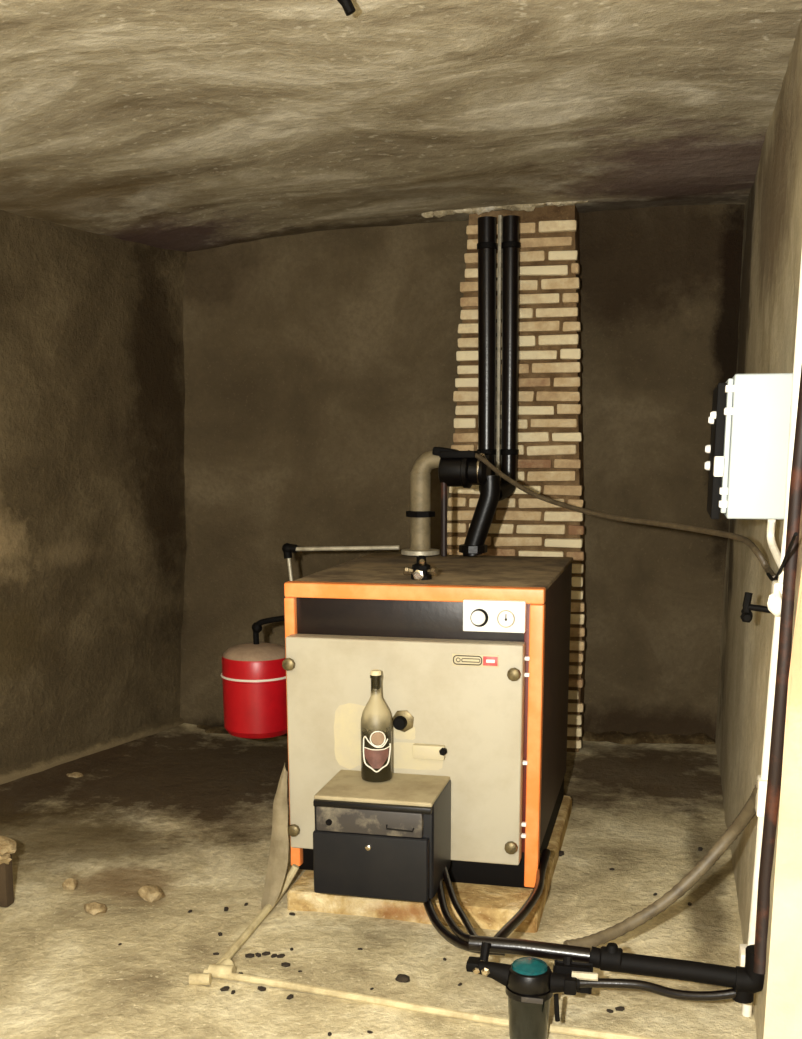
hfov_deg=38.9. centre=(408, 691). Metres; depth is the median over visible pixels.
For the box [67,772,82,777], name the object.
lump
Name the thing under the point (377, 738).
print
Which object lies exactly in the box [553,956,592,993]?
pipe tee
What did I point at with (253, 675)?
tank
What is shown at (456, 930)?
hose
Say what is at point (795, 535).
loose wire
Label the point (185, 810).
floor
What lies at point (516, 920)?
hose
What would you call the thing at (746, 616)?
tap
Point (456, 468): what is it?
flue pipe
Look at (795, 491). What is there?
pipe
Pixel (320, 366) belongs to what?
wall
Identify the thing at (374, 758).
print
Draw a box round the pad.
[287,796,571,932]
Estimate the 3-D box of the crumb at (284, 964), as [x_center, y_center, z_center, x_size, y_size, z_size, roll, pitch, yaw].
[-0.348,0.774,3.214,0.028,0.014,0.018,4,13,18]
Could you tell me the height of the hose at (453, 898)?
0.067 m
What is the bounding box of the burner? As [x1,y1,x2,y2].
[313,770,450,901]
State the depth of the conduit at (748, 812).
2.93 m
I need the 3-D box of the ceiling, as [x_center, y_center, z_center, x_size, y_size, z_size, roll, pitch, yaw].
[-0.610,-1.598,2.746,6.200,0.184,6.100,3,12,13]
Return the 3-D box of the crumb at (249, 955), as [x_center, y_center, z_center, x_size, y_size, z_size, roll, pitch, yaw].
[-0.458,0.762,3.271,0.028,0.014,0.018,1,12,4]
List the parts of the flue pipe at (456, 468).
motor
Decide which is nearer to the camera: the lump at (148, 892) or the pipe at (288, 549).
the lump at (148, 892)
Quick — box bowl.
[508,997,549,1038]
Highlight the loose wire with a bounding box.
[766,532,797,580]
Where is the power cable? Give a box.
[468,450,777,579]
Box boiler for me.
[282,553,572,888]
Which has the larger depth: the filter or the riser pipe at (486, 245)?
the riser pipe at (486, 245)
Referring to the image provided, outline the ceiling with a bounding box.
[0,0,801,251]
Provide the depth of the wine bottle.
3.40 m
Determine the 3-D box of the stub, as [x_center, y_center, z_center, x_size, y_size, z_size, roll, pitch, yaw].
[-0.162,-1.579,2.553,0.084,0.106,0.032,-1,12,-5]
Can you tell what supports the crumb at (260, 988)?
on the floor
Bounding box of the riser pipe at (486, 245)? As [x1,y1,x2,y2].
[477,216,496,491]
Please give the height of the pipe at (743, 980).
0.131 m
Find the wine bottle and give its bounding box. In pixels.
[361,669,391,781]
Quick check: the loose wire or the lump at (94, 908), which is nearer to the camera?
the loose wire
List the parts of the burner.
lid, strip handle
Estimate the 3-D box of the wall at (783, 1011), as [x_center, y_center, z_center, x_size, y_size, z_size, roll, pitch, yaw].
[1.506,-0.241,1.875,1.571,2.650,0.696,3,12,13]
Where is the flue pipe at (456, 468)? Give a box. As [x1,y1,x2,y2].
[401,447,499,555]
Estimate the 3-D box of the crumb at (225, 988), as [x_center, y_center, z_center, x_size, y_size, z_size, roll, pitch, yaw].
[-0.497,0.805,3.072,0.026,0.013,0.017,-6,14,-27]
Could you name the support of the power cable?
attached to the flue pipe at (456, 468)
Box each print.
[364,748,388,768]
[371,732,383,744]
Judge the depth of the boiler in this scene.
3.50 m
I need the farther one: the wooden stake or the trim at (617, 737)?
the trim at (617, 737)
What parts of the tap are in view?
cross handle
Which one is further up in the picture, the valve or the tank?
the valve
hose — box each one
[423,899,504,955]
[437,879,469,942]
[443,867,477,935]
[494,849,550,937]
[580,978,735,1000]
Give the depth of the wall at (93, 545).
5.09 m
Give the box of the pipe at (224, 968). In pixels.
[189,864,660,1038]
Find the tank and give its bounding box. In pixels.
[221,615,286,738]
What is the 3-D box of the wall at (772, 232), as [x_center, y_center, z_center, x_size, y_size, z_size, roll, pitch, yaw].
[1.099,-0.604,3.565,0.016,2.650,3.883,3,12,13]
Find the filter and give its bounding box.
[466,942,579,1038]
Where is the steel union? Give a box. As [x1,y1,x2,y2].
[572,971,597,980]
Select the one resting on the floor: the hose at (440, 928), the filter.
the filter
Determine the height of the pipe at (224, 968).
0.116 m
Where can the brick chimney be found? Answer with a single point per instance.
(550, 457)
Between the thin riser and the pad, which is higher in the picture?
the thin riser
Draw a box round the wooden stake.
[0,835,15,906]
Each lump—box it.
[62,878,76,889]
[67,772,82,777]
[84,902,106,914]
[137,884,164,902]
[395,974,409,982]
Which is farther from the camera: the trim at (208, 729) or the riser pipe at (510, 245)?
the trim at (208, 729)
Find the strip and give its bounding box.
[261,764,288,908]
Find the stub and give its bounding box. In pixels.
[337,0,355,15]
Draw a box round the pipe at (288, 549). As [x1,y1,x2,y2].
[282,543,399,580]
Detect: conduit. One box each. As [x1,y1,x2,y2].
[563,780,757,947]
[738,249,801,1016]
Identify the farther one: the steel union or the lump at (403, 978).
the lump at (403, 978)
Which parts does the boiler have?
panel knob, frame post, panel knob, panel, frame rail, panel, maker plate, thermostat knob, control panel, panel knob, panel knob, frame post, casing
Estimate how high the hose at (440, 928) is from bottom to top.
0.071 m
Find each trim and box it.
[197,725,287,735]
[582,731,715,744]
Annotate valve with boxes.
[403,555,437,580]
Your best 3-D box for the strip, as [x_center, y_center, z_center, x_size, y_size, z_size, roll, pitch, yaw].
[-0.421,0.461,3.581,0.080,0.460,0.125,3,12,13]
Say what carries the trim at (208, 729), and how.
attached to the wall at (320, 366)
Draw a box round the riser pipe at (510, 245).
[499,215,519,500]
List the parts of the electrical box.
frame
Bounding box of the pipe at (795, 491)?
[753,365,801,973]
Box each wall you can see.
[0,210,186,784]
[180,204,744,739]
[715,17,801,1038]
[763,571,801,1038]
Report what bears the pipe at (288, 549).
attached to the boiler
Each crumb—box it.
[220,986,229,990]
[245,953,254,957]
[257,986,265,990]
[262,951,269,955]
[281,962,289,966]
[615,1006,624,1010]
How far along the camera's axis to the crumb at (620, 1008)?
2.95 m
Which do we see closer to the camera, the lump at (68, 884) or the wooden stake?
the wooden stake
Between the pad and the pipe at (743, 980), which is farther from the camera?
the pad
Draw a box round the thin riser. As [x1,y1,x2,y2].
[496,215,501,474]
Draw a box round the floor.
[0,723,756,1038]
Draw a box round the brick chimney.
[421,201,587,751]
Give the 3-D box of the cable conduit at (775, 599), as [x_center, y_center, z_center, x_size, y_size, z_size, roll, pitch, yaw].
[0.833,-0.312,2.561,0.048,2.398,0.273,3,12,13]
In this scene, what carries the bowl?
on the filter
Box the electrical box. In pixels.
[704,373,792,518]
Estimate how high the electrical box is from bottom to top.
0.329 m
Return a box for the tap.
[740,592,771,622]
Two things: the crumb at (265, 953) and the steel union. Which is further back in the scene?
the crumb at (265, 953)
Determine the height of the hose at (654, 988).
0.045 m
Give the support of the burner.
attached to the boiler
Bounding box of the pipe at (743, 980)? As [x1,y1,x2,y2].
[469,935,764,1003]
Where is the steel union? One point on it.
(591, 976)
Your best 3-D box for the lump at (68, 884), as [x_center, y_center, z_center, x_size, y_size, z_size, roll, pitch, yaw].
[-1.131,0.645,3.784,0.051,0.046,0.042,3,12,13]

